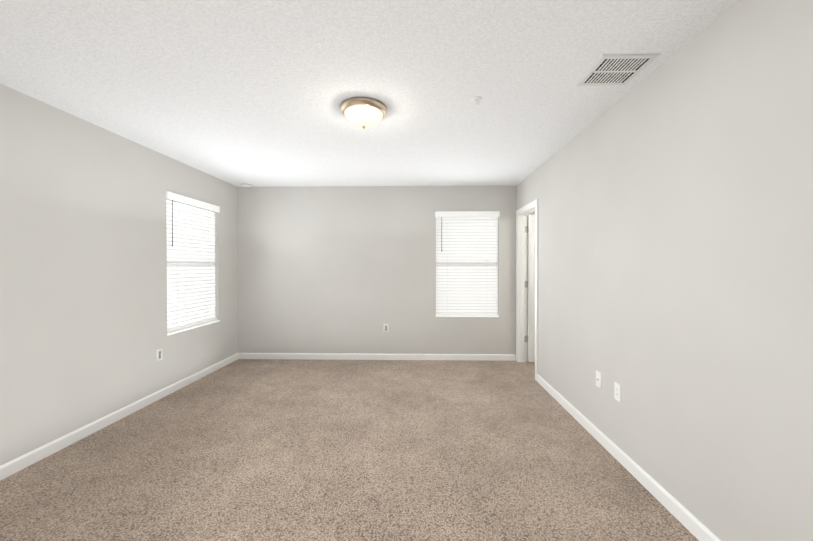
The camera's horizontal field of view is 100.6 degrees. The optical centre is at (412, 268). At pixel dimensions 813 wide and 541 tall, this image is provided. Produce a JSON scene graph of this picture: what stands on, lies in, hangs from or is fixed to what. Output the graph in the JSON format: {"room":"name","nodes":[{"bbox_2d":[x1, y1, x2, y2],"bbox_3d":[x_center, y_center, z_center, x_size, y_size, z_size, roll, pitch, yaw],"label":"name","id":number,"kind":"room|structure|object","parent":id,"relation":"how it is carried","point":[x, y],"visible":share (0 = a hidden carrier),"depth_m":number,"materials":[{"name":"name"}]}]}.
{"room":"empty bedroom","nodes":[
{"label":"empty bedroom","id":0,"kind":"room"},
{"bbox_2d":[0,84,237,465],"bbox_3d":[-2.630,0.080,1.729,0.160,2.440,6.445,0,0,1],"label":"wall","id":1,"kind":"structure","parent":0,"point":[84,337],"depth_m":2.61,"materials":[{"name":"paint"}]},
{"bbox_2d":[0,353,239,480],"bbox_3d":[-2.543,1.258,1.713,0.014,0.085,6.170,0,0,1],"label":"baseboard","id":2,"kind":"structure","parent":1,"relation":"attached to","point":[15,465],"depth_m":2.69,"materials":[{"name":"white paint"}]},
{"bbox_2d":[156,348,161,361],"bbox_3d":[-2.512,0.851,3.345,0.008,0.116,0.071,0,0,1],"label":"outlet","id":3,"kind":"object","parent":1,"relation":"attached to","point":[158,354],"visible":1,"depth_m":3.34,"materials":[{"name":"white plastic"}]},
{"bbox_2d":[167,199,210,235],"bbox_3d":[-2.622,-0.066,3.890,0.065,1.450,0.880,0,0,1],"label":"window","id":4,"kind":"structure","parent":1,"relation":"in","point":[192,206],"depth_m":4.05,"materials":[{"name":"white plastic"}]},
{"bbox_2d":[166,191,219,331],"bbox_3d":[-2.530,-0.073,3.889,0.086,1.444,0.892,0,0,1],"label":"window blind","id":5,"kind":"object","parent":1,"relation":"attached to","point":[191,283],"visible":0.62,"depth_m":3.84,"materials":[{"name":"white plastic"}]},
{"bbox_2d":[167,320,219,335],"bbox_3d":[-2.539,0.669,3.894,0.102,0.020,0.880,0,0,1],"label":"window sill","id":6,"kind":"structure","parent":1,"relation":"attached to","point":[192,327],"depth_m":3.83,"materials":[{"name":"white wood"}]},
{"bbox_2d":[0,359,698,540],"bbox_3d":[0.062,1.351,1.682,5.545,0.100,6.445,0,0,1],"label":"floor","id":7,"kind":"structure","parent":0,"point":[343,450],"depth_m":2.19,"materials":[{"name":"carpet"}]},
{"bbox_2d":[0,0,738,186],"bbox_3d":[0.062,-1.199,1.663,5.545,0.120,6.445,0,0,1],"label":"ceiling","id":8,"kind":"structure","parent":0,"point":[254,93],"depth_m":1.99,"materials":[{"name":"white paint"}]},
{"bbox_2d":[241,183,251,186],"bbox_3d":[-2.269,-1.143,4.605,0.136,0.036,0.136,0,0,1],"label":"smoke detector","id":9,"kind":"object","parent":8,"relation":"attached to","point":[246,184],"visible":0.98,"depth_m":4.56,"materials":[{"name":"white plastic"}]},
{"bbox_2d":[340,97,386,128],"bbox_3d":[-0.350,-1.072,2.405,0.334,0.146,0.334,0,0,1],"label":"ceiling light","id":10,"kind":"object","parent":8,"relation":"attached to","point":[363,112],"visible":1,"depth_m":2.31,"materials":[{"name":"white glass"}]},
{"bbox_2d":[472,96,481,105],"bbox_3d":[0.432,-1.123,2.269,0.068,0.042,0.068,0,0,1],"label":"sprinkler","id":11,"kind":"object","parent":8,"relation":"attached to","point":[476,99],"visible":1,"depth_m":2.26,"materials":[{"name":"white"}]},
{"bbox_2d":[576,53,659,85],"bbox_3d":[1.161,-1.136,1.940,0.300,0.010,0.302,0,0,1],"label":"ceiling vent","id":12,"kind":"object","parent":8,"relation":"in","point":[614,69],"visible":1,"depth_m":1.92,"materials":[{"name":"white metal"}]},
{"bbox_2d":[237,185,534,353],"bbox_3d":[0.208,0.058,4.813,5.385,2.440,0.160,0,0,1],"label":"wall","id":13,"kind":"structure","parent":0,"point":[336,269],"depth_m":4.75,"materials":[{"name":"paint"}]},
{"bbox_2d":[240,353,515,360],"bbox_3d":[-0.510,1.235,4.749,3.891,0.085,0.014,0,0,1],"label":"baseboard","id":14,"kind":"structure","parent":13,"relation":"attached to","point":[320,356],"depth_m":4.74,"materials":[{"name":"white paint"}]},
{"bbox_2d":[384,324,388,331],"bbox_3d":[-0.376,0.831,4.747,0.071,0.116,0.008,0,0,1],"label":"outlet","id":15,"kind":"object","parent":13,"relation":"attached to","point":[386,327],"visible":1,"depth_m":4.75,"materials":[{"name":"white plastic"}]},
{"bbox_2d":[435,211,499,314],"bbox_3d":[0.761,-0.079,4.745,0.892,1.444,0.086,0,0,1],"label":"window blind","id":16,"kind":"object","parent":13,"relation":"attached to","point":[466,267],"visible":0.92,"depth_m":4.76,"materials":[{"name":"white plastic"}]},
{"bbox_2d":[436,315,498,316],"bbox_3d":[0.761,0.663,4.760,0.880,0.020,0.102,0,0,1],"label":"window sill","id":17,"kind":"structure","parent":13,"relation":"attached to","point":[467,316],"depth_m":4.72,"materials":[{"name":"white wood"}]},
{"bbox_2d":[517,0,812,540],"bbox_3d":[1.440,0.082,1.564,0.115,2.440,6.285,0,0,1],"label":"wall","id":18,"kind":"structure","parent":0,"point":[673,194],"depth_m":1.61,"materials":[{"name":"paint"}]},
{"bbox_2d":[516,199,537,380],"bbox_3d":[1.497,0.238,4.270,0.147,2.086,0.837,0,0,1],"label":"door frame","id":19,"kind":"structure","parent":18,"relation":"attached to","point":[522,286],"depth_m":4.61,"materials":[{"name":"white paint"}]},
{"bbox_2d":[528,215,534,361],"bbox_3d":[1.919,0.267,4.559,0.693,2.001,0.095,0,0,1],"label":"door","id":20,"kind":"structure","parent":18,"relation":"in","point":[531,288],"depth_m":4.58,"materials":[{"name":"white paint"}]},
{"bbox_2d":[596,370,601,387],"bbox_3d":[1.396,0.832,2.543,0.014,0.116,0.071,0,0,1],"label":"outlet","id":21,"kind":"object","parent":18,"relation":"attached to","point":[598,378],"visible":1,"depth_m":2.54,"materials":[{"name":"white plastic"}]},
{"bbox_2d":[614,382,620,402],"bbox_3d":[1.394,0.838,2.298,0.008,0.116,0.071,0,0,1],"label":"outlet","id":22,"kind":"object","parent":18,"relation":"attached to","point":[617,391],"visible":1,"depth_m":2.29,"materials":[{"name":"white plastic"}]},
{"bbox_2d":[537,374,720,540],"bbox_3d":[1.368,1.262,1.201,0.014,0.085,5.308,0,0,1],"label":"baseboard","id":23,"kind":"structure","parent":18,"relation":"attached to","point":[686,518],"depth_m":2.03,"materials":[{"name":"white paint"}]}
]}

